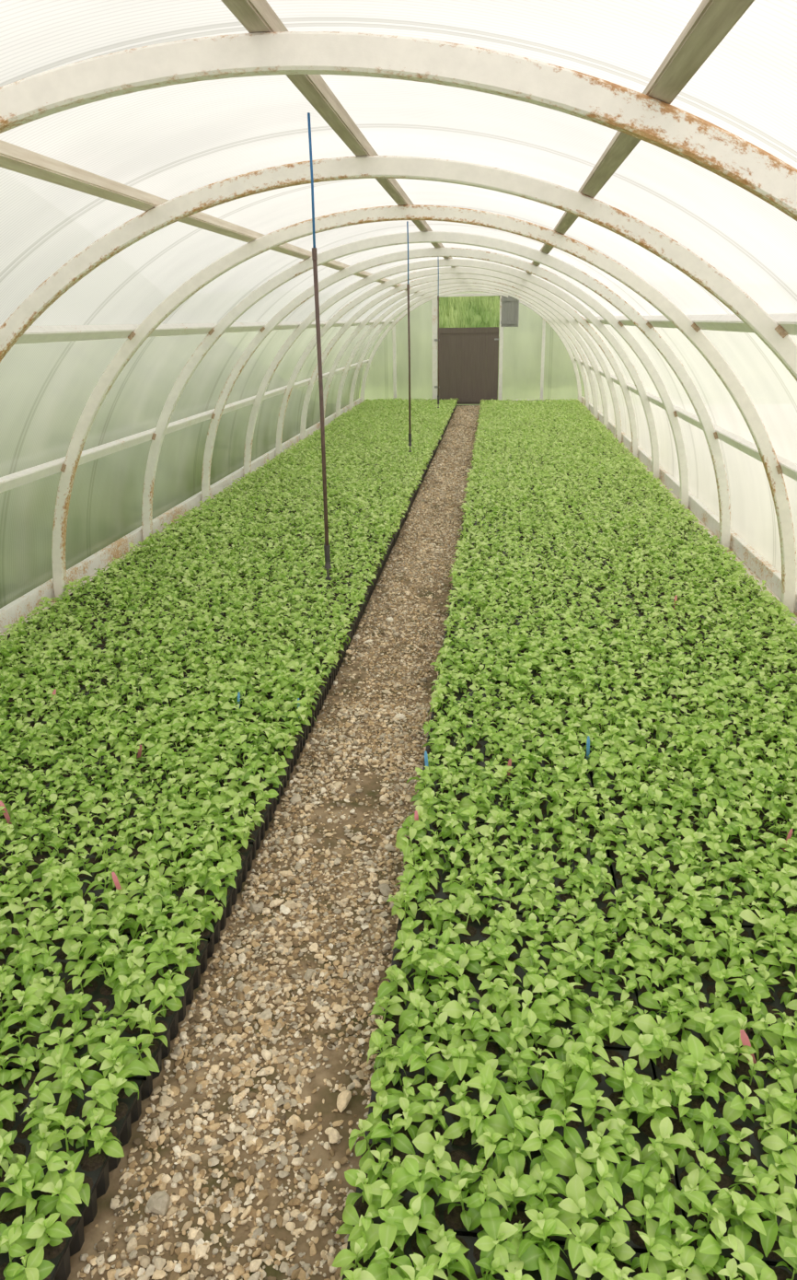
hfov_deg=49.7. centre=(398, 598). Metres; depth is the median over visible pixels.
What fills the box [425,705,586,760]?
tray
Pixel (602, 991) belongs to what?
seedling
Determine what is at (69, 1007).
seedling
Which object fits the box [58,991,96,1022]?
seedling
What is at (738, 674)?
tray
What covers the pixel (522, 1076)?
seedling
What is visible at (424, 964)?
seedling
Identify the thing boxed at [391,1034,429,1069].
seedling
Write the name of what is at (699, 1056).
seedling
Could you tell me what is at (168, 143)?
ceiling
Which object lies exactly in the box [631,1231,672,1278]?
seedling
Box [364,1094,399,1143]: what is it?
seedling
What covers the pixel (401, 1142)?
seedling
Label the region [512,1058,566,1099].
seedling
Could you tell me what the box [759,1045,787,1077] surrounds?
seedling
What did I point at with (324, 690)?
tray
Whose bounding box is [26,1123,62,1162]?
seedling
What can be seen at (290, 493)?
tray
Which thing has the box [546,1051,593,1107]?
seedling
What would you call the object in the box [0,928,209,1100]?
tray
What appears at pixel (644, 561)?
tray
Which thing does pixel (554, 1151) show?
seedling
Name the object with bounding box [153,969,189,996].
seedling
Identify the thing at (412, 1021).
seedling
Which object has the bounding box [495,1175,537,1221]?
seedling
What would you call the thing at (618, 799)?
tray
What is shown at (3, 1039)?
seedling
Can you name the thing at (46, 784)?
tray
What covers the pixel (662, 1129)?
seedling
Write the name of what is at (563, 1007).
seedling
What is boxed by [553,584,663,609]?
tray
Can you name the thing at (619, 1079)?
seedling
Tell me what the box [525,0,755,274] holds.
purlin
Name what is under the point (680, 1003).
seedling
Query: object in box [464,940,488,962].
seedling
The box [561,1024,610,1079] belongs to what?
seedling
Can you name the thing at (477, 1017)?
seedling
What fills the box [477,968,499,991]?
seedling
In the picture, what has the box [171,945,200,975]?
seedling
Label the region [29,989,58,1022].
seedling
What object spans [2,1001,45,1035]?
seedling
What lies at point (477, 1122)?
seedling
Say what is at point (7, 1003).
seedling
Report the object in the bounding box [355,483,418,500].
tray
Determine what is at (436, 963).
seedling
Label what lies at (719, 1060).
seedling
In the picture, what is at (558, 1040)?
seedling
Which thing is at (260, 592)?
tray
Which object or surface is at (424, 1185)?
seedling
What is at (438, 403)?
sprinkler
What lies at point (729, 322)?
purlin
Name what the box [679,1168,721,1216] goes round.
seedling
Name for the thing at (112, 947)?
seedling
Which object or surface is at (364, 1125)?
seedling
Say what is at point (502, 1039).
seedling
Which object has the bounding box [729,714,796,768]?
tray
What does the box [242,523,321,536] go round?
tray
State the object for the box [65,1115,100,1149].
seedling
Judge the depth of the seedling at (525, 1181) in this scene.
1.54 m
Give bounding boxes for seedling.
[0,964,16,991]
[0,974,21,1012]
[0,991,15,1017]
[0,1012,11,1038]
[0,1025,34,1058]
[0,1033,16,1056]
[0,1053,22,1085]
[0,1089,27,1120]
[0,1090,18,1128]
[0,1129,18,1164]
[0,1163,31,1212]
[0,1215,32,1257]
[0,1223,34,1277]
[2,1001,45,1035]
[4,987,40,1023]
[4,1154,46,1184]
[4,1177,46,1222]
[5,952,35,977]
[6,942,36,967]
[7,1056,36,1087]
[11,950,50,988]
[18,1212,71,1248]
[19,946,42,965]
[21,1098,54,1131]
[22,1103,73,1144]
[23,977,66,1012]
[24,971,46,1008]
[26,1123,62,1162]
[28,1081,55,1117]
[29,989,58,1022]
[30,1038,50,1070]
[34,1043,69,1082]
[34,1148,70,1194]
[35,1008,66,1043]
[35,1172,84,1223]
[36,945,60,972]
[40,962,65,989]
[43,1027,77,1066]
[45,1112,85,1161]
[49,1064,84,1115]
[53,1055,104,1090]
[56,994,88,1024]
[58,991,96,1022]
[60,1150,90,1206]
[63,1019,87,1048]
[64,941,99,973]
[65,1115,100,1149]
[66,962,100,993]
[71,1027,112,1065]
[81,1085,118,1117]
[83,954,116,988]
[83,1020,112,1054]
[84,1106,116,1149]
[85,1125,124,1157]
[90,1030,130,1079]
[91,944,117,968]
[91,1001,123,1027]
[93,1070,138,1111]
[96,1015,135,1050]
[98,1045,125,1079]
[103,947,129,979]
[107,955,143,991]
[107,1054,151,1099]
[111,975,146,1016]
[117,1034,159,1071]
[119,974,139,1003]
[121,1003,149,1029]
[125,945,148,977]
[129,1007,161,1033]
[130,962,166,996]
[135,1009,167,1047]
[141,978,182,1016]
[144,942,177,976]
[152,930,195,965]
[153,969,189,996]
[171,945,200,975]
[331,1233,370,1276]
[336,1203,379,1262]
[344,1168,380,1209]
[349,1117,395,1169]
[360,1147,396,1184]
[363,1204,408,1255]
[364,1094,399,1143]
[366,1031,399,1070]
[369,993,404,1022]
[369,1019,395,1048]
[369,1165,421,1208]
[370,1068,404,1106]
[370,1113,415,1155]
[376,1048,407,1081]
[377,965,407,1014]
[378,964,412,989]
[383,1046,413,1085]
[384,1192,440,1256]
[385,1076,424,1114]
[385,1153,427,1193]
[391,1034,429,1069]
[392,930,409,960]
[393,939,424,975]
[393,1096,425,1140]
[394,1157,445,1219]
[398,992,434,1033]
[400,939,435,976]
[400,1041,453,1084]
[401,981,426,1010]
[404,1015,437,1041]
[408,958,448,996]
[412,1082,450,1121]
[412,1131,451,1168]
[416,1101,448,1136]
[418,1153,452,1196]
[421,957,459,996]
[425,980,457,1007]
[426,1223,456,1265]
[427,942,466,964]
[427,1042,464,1083]
[428,929,453,952]
[428,1000,450,1033]
[430,1012,454,1046]
[436,1177,480,1231]
[437,1045,477,1088]
[442,998,481,1034]
[442,1100,482,1148]
[443,962,476,997]
[445,1159,474,1194]
[447,1021,477,1050]
[448,942,485,977]
[450,1080,484,1118]
[453,975,481,1009]
[453,1039,490,1072]
[459,1099,496,1144]
[461,1157,499,1195]
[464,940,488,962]
[465,1063,497,1116]
[466,1174,508,1231]
[469,1058,511,1101]
[470,1003,506,1039]
[472,1016,510,1051]
[473,951,505,979]
[473,1048,497,1072]
[473,1125,507,1177]
[474,1215,518,1273]
[477,939,498,966]
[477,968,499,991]
[478,977,508,1011]
[483,1092,540,1152]
[490,986,522,1015]
[491,934,517,967]
[491,942,526,973]
[492,1129,532,1178]
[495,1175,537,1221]
[498,1015,527,1058]
[498,1047,532,1082]
[499,994,523,1023]
[500,968,523,991]
[500,1062,531,1099]
[502,1165,536,1207]
[507,1220,547,1260]
[511,1093,540,1117]
[512,947,547,989]
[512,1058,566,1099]
[512,1091,547,1129]
[517,1009,551,1047]
[518,1047,554,1086]
[520,940,543,967]
[520,989,553,1040]
[521,1118,576,1180]
[521,1207,572,1275]
[523,965,547,996]
[524,1184,565,1214]
[526,1161,567,1208]
[527,974,559,1009]
[533,1107,561,1142]
[535,1008,566,1039]
[540,942,568,970]
[541,1106,585,1152]
[544,968,576,1000]
[545,952,576,981]
[545,989,572,1023]
[546,1027,575,1061]
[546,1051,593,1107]
[550,1077,578,1112]
[555,1174,600,1243]
[557,932,584,977]
[557,979,583,1010]
[557,1040,589,1077]
[561,950,594,983]
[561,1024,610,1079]
[564,1222,601,1268]
[567,1146,602,1179]
[570,990,599,1023]
[570,1000,609,1045]
[570,1089,616,1130]
[571,1020,607,1058]
[574,1053,613,1095]
[577,1130,621,1180]
[579,935,611,973]
[579,1009,628,1046]
[581,914,609,950]
[582,1156,623,1217]
[583,1195,632,1243]
[586,1120,624,1149]
[589,995,614,1015]
[590,958,616,981]
[591,977,614,1007]
[594,1221,636,1266]
[596,931,622,952]
[604,1116,641,1159]
[605,948,639,989]
[605,975,637,1009]
[605,1060,652,1113]
[609,1096,651,1119]
[611,1000,638,1025]
[611,1056,637,1092]
[613,941,637,974]
[615,1141,645,1186]
[619,931,651,963]
[621,1005,648,1036]
[621,1030,656,1070]
[622,1163,659,1202]
[625,1194,675,1238]
[628,944,662,970]
[629,1071,663,1105]
[631,959,655,977]
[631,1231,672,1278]
[634,1013,672,1059]
[636,968,664,994]
[637,1085,677,1136]
[638,990,678,1023]
[639,1117,695,1174]
[640,1027,685,1062]
[644,1137,674,1180]
[647,1168,689,1212]
[650,929,680,956]
[651,956,681,987]
[651,1226,713,1276]
[652,1194,693,1238]
[654,1065,693,1106]
[657,932,692,977]
[657,999,693,1021]
[657,1077,697,1140]
[659,983,698,1007]
[660,1005,704,1041]
[663,959,701,993]
[670,1128,699,1167]
[673,1039,714,1089]
[676,1034,713,1089]
[679,954,701,983]
[679,982,707,1008]
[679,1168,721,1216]
[683,1190,726,1243]
[685,1149,723,1195]
[686,931,722,963]
[686,1107,719,1145]
[687,1070,728,1103]
[688,1101,738,1156]
[690,1007,740,1053]
[692,947,719,975]
[692,1006,723,1042]
[694,1218,739,1277]
[704,1052,738,1086]
[705,1035,739,1070]
[707,1185,751,1227]
[709,959,742,1002]
[709,989,736,1011]
[713,1190,767,1245]
[715,932,744,962]
[717,1010,739,1031]
[721,1128,754,1160]
[722,1012,759,1061]
[722,1081,760,1122]
[723,942,751,980]
[726,975,770,1015]
[727,1157,768,1186]
[728,1034,756,1064]
[728,1173,781,1217]
[730,958,769,990]
[737,1053,767,1089]
[738,937,778,970]
[740,964,766,983]
[743,994,768,1031]
[744,1012,783,1049]
[750,1087,783,1128]
[751,968,780,1000]
[756,930,794,971]
[756,1115,778,1140]
[757,1195,795,1256]
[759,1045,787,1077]
[760,1151,796,1204]
[761,945,796,979]
[761,1127,796,1175]
[766,1067,794,1104]
[767,1019,796,1048]
[772,1091,796,1120]
[773,1009,796,1037]
[773,1093,796,1133]
[777,1186,796,1226]
[779,947,796,979]
[779,971,796,1008]
[779,1038,796,1086]
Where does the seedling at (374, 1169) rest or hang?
on the tray at (460, 1148)
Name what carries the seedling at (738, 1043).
in the tray at (727, 1179)
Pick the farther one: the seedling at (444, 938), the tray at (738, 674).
the tray at (738, 674)
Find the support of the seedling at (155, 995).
on the tray at (100, 992)
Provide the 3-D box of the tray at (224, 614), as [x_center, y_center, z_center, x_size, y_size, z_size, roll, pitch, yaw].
[-1.119,0.170,4.588,0.587,0.084,0.426,1,18,6]
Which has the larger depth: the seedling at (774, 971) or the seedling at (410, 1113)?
the seedling at (774, 971)
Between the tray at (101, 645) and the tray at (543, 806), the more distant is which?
the tray at (101, 645)
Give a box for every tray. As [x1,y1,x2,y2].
[0,634,116,669]
[0,667,74,708]
[0,709,29,731]
[0,709,166,767]
[0,761,123,841]
[0,831,65,919]
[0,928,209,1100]
[0,1069,143,1279]
[4,835,253,958]
[9,607,141,637]
[33,670,200,715]
[50,585,170,609]
[71,767,285,860]
[87,637,229,673]
[89,566,197,588]
[121,549,214,567]
[122,610,248,639]
[128,714,309,788]
[147,535,236,550]
[154,587,268,612]
[162,522,252,535]
[174,673,329,733]
[182,567,286,588]
[192,511,264,523]
[200,500,275,511]
[205,550,300,569]
[205,640,346,689]
[227,535,313,551]
[232,483,295,491]
[233,612,359,654]
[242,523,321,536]
[243,475,306,484]
[254,511,335,523]
[255,589,369,625]
[267,500,340,511]
[279,568,379,600]
[284,492,347,500]
[296,551,386,580]
[303,536,394,561]
[317,523,400,546]
[328,512,406,530]
[339,500,411,520]
[342,1224,688,1279]
[347,491,415,507]
[353,1033,689,1255]
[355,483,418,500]
[372,468,426,482]
[374,462,429,474]
[374,476,422,488]
[379,456,431,468]
[382,907,643,1050]
[385,451,434,460]
[401,820,616,919]
[417,756,599,827]
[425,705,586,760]
[435,665,576,709]
[441,632,565,668]
[445,605,561,635]
[449,583,556,607]
[454,563,547,584]
[456,546,544,565]
[459,533,543,547]
[462,519,538,533]
[464,508,536,520]
[465,498,533,509]
[531,473,587,481]
[531,480,594,489]
[532,488,598,498]
[534,499,606,509]
[536,509,613,521]
[541,520,618,534]
[541,533,623,554]
[544,547,632,566]
[547,565,651,586]
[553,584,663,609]
[557,608,682,639]
[563,636,700,678]
[571,668,719,713]
[580,709,752,777]
[591,762,796,837]
[594,480,656,489]
[597,473,645,481]
[604,489,668,499]
[605,829,796,929]
[607,499,677,510]
[611,509,693,522]
[617,521,703,535]
[623,534,712,549]
[623,921,796,1068]
[640,548,730,567]
[646,566,754,588]
[652,1053,796,1268]
[657,586,773,611]
[673,610,792,639]
[685,638,796,674]
[706,1262,796,1279]
[708,672,796,716]
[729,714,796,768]
[770,768,796,824]
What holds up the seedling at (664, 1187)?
on the tray at (460, 1148)
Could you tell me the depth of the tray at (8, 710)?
3.53 m
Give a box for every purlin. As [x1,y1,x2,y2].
[0,139,423,295]
[0,319,394,344]
[0,359,369,492]
[221,0,458,267]
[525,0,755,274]
[573,313,796,335]
[574,357,796,480]
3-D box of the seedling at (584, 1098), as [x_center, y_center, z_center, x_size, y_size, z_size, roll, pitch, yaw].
[0.381,1.006,1.686,0.077,0.080,0.072,-14,22,-36]
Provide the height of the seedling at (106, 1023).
0.074 m
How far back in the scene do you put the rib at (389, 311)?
13.40 m
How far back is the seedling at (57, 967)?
2.06 m
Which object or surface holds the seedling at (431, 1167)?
on the tray at (460, 1148)
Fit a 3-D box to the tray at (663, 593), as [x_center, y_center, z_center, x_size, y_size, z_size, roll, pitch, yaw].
[1.778,0.035,4.857,0.587,0.084,0.426,1,18,6]
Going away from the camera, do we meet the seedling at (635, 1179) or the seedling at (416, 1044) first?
the seedling at (635, 1179)
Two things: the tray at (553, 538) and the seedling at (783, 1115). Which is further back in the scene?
the tray at (553, 538)
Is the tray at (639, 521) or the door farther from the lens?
the door
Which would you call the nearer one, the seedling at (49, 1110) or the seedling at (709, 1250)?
the seedling at (709, 1250)
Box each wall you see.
[0,324,383,608]
[360,291,583,400]
[570,323,796,587]
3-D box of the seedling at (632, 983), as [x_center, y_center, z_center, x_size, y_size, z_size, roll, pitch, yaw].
[0.517,0.914,1.980,0.076,0.092,0.054,-3,18,-7]
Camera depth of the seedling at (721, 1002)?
1.96 m
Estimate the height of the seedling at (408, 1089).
0.069 m
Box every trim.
[392,325,396,398]
[431,298,437,399]
[440,292,500,297]
[498,295,503,400]
[540,319,546,399]
[581,396,796,613]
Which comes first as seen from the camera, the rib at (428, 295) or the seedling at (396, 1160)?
the seedling at (396, 1160)
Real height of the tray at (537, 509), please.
0.084 m
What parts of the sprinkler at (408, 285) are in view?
cord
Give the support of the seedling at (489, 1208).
on the tray at (460, 1148)
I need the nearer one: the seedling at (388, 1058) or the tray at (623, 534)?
the seedling at (388, 1058)
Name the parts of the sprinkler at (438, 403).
cord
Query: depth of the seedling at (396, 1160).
1.57 m
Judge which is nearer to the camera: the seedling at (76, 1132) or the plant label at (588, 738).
the seedling at (76, 1132)
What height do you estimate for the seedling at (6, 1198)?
0.068 m
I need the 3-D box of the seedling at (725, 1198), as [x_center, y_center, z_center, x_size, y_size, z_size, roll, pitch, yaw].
[0.578,1.063,1.517,0.085,0.071,0.068,-1,18,-1]
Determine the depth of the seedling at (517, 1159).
1.60 m
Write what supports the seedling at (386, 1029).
on the tray at (460, 1148)
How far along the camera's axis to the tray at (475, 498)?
7.34 m
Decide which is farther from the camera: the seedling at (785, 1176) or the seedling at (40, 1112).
the seedling at (40, 1112)
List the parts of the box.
rail, rail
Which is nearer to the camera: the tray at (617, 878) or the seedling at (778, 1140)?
the seedling at (778, 1140)
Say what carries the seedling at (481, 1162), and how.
on the tray at (460, 1148)
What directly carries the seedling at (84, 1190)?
on the tray at (96, 1168)
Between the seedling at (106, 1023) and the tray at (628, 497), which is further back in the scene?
the tray at (628, 497)
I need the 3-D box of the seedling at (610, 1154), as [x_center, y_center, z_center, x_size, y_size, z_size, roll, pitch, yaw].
[0.373,1.038,1.595,0.079,0.076,0.072,11,21,32]
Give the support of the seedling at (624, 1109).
on the tray at (460, 1148)
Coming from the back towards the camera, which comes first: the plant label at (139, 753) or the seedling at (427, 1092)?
the plant label at (139, 753)
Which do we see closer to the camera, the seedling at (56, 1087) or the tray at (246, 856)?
the seedling at (56, 1087)
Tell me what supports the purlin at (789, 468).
attached to the rib at (699, 141)
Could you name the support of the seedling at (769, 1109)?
on the tray at (727, 1179)
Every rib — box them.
[0,31,796,221]
[0,155,796,381]
[49,204,796,616]
[141,231,733,552]
[199,247,690,510]
[244,258,661,479]
[275,267,638,459]
[300,273,622,443]
[319,279,609,430]
[336,282,599,419]
[349,286,590,411]
[360,289,582,403]
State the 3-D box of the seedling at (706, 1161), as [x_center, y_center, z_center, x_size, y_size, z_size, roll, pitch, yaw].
[0.557,1.052,1.573,0.065,0.072,0.064,-8,19,-21]
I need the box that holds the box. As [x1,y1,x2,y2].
[500,295,519,326]
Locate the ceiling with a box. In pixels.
[0,0,796,325]
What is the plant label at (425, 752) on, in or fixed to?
in the tray at (543, 806)
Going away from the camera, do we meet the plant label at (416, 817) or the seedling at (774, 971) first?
the seedling at (774, 971)
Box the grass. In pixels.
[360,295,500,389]
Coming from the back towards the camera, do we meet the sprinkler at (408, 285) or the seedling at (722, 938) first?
the sprinkler at (408, 285)
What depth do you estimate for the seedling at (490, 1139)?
1.61 m
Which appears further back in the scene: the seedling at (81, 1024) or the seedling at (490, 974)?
the seedling at (490, 974)
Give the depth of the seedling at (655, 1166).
1.58 m
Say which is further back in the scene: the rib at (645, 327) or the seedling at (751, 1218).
the rib at (645, 327)
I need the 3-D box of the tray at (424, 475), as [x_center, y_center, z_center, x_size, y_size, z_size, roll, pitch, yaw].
[-0.022,-1.285,9.026,0.587,0.084,0.426,1,18,6]
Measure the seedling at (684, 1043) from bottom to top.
0.066 m
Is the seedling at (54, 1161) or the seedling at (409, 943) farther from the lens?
the seedling at (409, 943)
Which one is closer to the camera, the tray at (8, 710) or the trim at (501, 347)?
the tray at (8, 710)
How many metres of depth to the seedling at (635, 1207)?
1.48 m
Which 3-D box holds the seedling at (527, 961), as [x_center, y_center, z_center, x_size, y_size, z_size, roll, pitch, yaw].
[0.317,0.883,2.070,0.062,0.075,0.079,-7,19,-19]
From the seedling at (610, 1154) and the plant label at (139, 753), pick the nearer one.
the seedling at (610, 1154)
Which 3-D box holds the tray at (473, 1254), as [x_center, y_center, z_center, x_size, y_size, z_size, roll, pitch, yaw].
[0.184,1.213,1.301,0.587,0.084,0.426,1,18,6]
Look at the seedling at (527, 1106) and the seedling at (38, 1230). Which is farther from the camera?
the seedling at (527, 1106)
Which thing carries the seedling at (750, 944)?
on the tray at (708, 987)
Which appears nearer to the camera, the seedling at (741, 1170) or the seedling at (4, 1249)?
the seedling at (4, 1249)
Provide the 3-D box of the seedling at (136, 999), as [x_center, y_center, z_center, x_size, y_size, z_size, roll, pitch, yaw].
[-0.627,0.918,2.020,0.052,0.068,0.066,-2,18,-4]
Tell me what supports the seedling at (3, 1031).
on the tray at (100, 992)
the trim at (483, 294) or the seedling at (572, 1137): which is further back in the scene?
the trim at (483, 294)
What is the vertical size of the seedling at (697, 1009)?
0.068 m
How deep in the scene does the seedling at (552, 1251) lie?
1.45 m
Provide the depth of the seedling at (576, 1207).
1.49 m
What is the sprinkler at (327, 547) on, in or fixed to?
hanging from the purlin at (256, 16)
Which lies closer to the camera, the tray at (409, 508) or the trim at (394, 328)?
the tray at (409, 508)
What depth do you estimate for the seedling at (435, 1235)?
1.46 m
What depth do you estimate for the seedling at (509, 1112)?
1.65 m
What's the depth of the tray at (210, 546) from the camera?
6.24 m
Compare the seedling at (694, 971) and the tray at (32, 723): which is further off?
the tray at (32, 723)
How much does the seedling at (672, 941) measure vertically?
0.078 m
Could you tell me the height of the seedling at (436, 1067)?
0.090 m
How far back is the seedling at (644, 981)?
1.99 m
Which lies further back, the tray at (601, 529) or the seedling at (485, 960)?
the tray at (601, 529)
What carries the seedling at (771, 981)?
on the tray at (708, 987)
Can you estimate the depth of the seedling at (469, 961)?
2.08 m
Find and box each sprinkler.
[307,112,331,580]
[407,221,411,452]
[437,258,440,407]
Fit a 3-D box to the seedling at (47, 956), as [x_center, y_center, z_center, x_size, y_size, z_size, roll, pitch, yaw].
[-0.861,0.890,2.119,0.060,0.069,0.094,-6,19,-16]
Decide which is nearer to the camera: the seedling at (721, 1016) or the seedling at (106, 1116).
the seedling at (106, 1116)
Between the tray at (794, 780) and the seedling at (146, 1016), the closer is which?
the seedling at (146, 1016)
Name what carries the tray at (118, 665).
on the floor
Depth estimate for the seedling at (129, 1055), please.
1.84 m
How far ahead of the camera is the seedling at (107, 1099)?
1.72 m
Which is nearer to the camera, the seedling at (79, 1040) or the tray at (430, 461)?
the seedling at (79, 1040)
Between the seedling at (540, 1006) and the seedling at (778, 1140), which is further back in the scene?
the seedling at (540, 1006)
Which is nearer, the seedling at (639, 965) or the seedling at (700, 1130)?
the seedling at (700, 1130)
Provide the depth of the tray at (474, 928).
2.09 m
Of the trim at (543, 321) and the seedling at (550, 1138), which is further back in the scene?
the trim at (543, 321)
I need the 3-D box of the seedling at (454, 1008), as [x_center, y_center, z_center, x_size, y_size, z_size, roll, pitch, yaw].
[0.138,0.932,1.916,0.084,0.084,0.088,-2,18,-3]
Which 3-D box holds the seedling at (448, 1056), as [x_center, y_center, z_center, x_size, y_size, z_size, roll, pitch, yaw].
[0.100,0.980,1.829,0.065,0.071,0.079,8,20,25]
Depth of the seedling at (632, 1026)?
1.89 m
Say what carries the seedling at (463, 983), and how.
on the tray at (474, 928)
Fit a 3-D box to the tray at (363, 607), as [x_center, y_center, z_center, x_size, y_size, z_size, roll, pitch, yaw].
[-0.485,0.047,4.935,0.587,0.084,0.426,1,18,6]
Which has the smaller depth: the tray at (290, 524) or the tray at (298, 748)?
the tray at (298, 748)
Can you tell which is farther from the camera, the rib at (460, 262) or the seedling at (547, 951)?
the rib at (460, 262)
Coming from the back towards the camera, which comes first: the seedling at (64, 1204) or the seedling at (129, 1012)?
the seedling at (129, 1012)
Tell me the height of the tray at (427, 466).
0.084 m
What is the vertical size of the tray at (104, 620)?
0.084 m
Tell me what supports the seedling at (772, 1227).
on the tray at (727, 1179)
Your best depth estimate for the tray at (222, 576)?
5.38 m
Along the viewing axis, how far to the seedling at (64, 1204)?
1.53 m
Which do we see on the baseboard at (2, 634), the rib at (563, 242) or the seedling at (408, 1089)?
the rib at (563, 242)
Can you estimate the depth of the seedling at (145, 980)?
2.04 m
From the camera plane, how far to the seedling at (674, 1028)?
1.89 m
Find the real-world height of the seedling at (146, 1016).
0.075 m
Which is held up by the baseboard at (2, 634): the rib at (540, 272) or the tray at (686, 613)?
the rib at (540, 272)
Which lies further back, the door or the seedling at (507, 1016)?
the door
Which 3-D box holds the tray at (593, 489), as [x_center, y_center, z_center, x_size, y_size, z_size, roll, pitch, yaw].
[1.514,-0.908,7.785,0.587,0.084,0.426,1,18,6]
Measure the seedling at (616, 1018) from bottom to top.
0.067 m
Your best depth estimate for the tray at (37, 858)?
2.58 m
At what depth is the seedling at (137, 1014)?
1.93 m
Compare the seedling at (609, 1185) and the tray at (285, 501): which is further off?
the tray at (285, 501)
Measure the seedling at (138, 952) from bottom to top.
0.080 m
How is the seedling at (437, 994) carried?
on the tray at (474, 928)
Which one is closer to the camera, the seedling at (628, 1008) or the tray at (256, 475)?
the seedling at (628, 1008)
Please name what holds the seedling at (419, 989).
on the tray at (474, 928)
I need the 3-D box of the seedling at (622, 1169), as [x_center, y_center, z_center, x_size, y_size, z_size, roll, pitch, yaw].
[0.426,1.040,1.587,0.070,0.072,0.055,-6,19,-16]
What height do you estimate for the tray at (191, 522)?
0.084 m
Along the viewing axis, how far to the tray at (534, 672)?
3.68 m
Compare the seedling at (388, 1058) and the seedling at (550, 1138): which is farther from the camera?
the seedling at (388, 1058)
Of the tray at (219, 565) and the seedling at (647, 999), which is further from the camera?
the tray at (219, 565)
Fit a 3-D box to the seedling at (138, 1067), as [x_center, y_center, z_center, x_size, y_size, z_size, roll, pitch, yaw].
[-0.562,0.997,1.795,0.080,0.089,0.062,1,18,7]
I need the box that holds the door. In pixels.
[434,326,500,404]
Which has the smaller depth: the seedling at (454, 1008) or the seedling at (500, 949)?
the seedling at (454, 1008)
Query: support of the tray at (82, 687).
on the floor
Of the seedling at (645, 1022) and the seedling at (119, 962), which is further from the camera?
the seedling at (119, 962)
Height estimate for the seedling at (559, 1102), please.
0.063 m
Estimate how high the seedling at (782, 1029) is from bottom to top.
0.100 m
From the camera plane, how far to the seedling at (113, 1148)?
1.65 m
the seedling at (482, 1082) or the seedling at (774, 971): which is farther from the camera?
the seedling at (774, 971)
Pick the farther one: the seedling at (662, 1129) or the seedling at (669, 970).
the seedling at (669, 970)
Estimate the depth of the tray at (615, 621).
4.50 m
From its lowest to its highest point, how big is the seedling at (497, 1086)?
0.085 m
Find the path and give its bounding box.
[67,405,479,1279]
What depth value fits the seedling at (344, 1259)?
1.43 m
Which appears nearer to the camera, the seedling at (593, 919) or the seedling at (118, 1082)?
the seedling at (118, 1082)
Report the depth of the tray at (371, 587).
5.29 m
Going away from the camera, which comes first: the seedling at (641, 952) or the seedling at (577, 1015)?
the seedling at (577, 1015)
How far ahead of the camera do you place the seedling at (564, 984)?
1.98 m
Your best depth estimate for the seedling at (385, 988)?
1.99 m
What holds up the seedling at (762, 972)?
on the tray at (708, 987)
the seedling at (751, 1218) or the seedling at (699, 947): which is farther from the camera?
the seedling at (699, 947)
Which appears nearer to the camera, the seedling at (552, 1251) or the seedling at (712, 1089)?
the seedling at (552, 1251)
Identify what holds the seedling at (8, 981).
on the tray at (100, 992)
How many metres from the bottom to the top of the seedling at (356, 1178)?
0.079 m
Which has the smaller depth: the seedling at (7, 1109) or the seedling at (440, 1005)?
the seedling at (7, 1109)
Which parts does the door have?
rail, rail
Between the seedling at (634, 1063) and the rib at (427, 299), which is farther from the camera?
the rib at (427, 299)
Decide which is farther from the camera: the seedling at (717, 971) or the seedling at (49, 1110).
the seedling at (717, 971)
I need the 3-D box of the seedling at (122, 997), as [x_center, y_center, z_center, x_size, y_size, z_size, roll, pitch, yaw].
[-0.636,0.925,2.011,0.078,0.076,0.085,-14,22,-34]
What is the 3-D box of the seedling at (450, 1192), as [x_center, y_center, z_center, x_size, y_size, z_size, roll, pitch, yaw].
[0.108,1.064,1.522,0.068,0.076,0.071,-11,21,-29]
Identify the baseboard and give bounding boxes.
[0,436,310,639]
[582,404,796,625]
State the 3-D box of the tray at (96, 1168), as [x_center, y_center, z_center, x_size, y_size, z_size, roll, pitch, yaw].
[-0.853,1.113,1.661,0.587,0.084,0.426,1,18,6]
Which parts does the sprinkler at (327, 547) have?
cord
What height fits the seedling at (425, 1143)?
0.076 m
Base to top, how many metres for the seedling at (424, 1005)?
0.100 m
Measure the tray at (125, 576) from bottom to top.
0.084 m
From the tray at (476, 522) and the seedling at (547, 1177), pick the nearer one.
the seedling at (547, 1177)
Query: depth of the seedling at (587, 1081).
1.74 m
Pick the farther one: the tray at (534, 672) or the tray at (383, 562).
the tray at (383, 562)
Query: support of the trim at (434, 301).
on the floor
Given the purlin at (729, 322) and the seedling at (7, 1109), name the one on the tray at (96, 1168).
the seedling at (7, 1109)
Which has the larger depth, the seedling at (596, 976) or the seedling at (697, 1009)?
the seedling at (596, 976)
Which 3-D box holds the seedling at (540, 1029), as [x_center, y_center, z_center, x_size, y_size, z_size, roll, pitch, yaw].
[0.294,0.946,1.873,0.080,0.096,0.065,14,23,38]
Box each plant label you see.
[0,800,11,824]
[111,872,121,889]
[137,744,142,758]
[237,691,240,708]
[414,810,418,820]
[424,750,429,767]
[506,758,511,776]
[586,735,590,760]
[740,1029,756,1063]
[782,828,792,851]
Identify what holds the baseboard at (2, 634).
attached to the wall at (46, 388)
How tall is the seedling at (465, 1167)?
0.082 m
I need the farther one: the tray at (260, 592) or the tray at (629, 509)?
the tray at (629, 509)
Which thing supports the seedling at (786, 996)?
on the tray at (708, 987)
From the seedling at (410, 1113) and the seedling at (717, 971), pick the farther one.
the seedling at (717, 971)

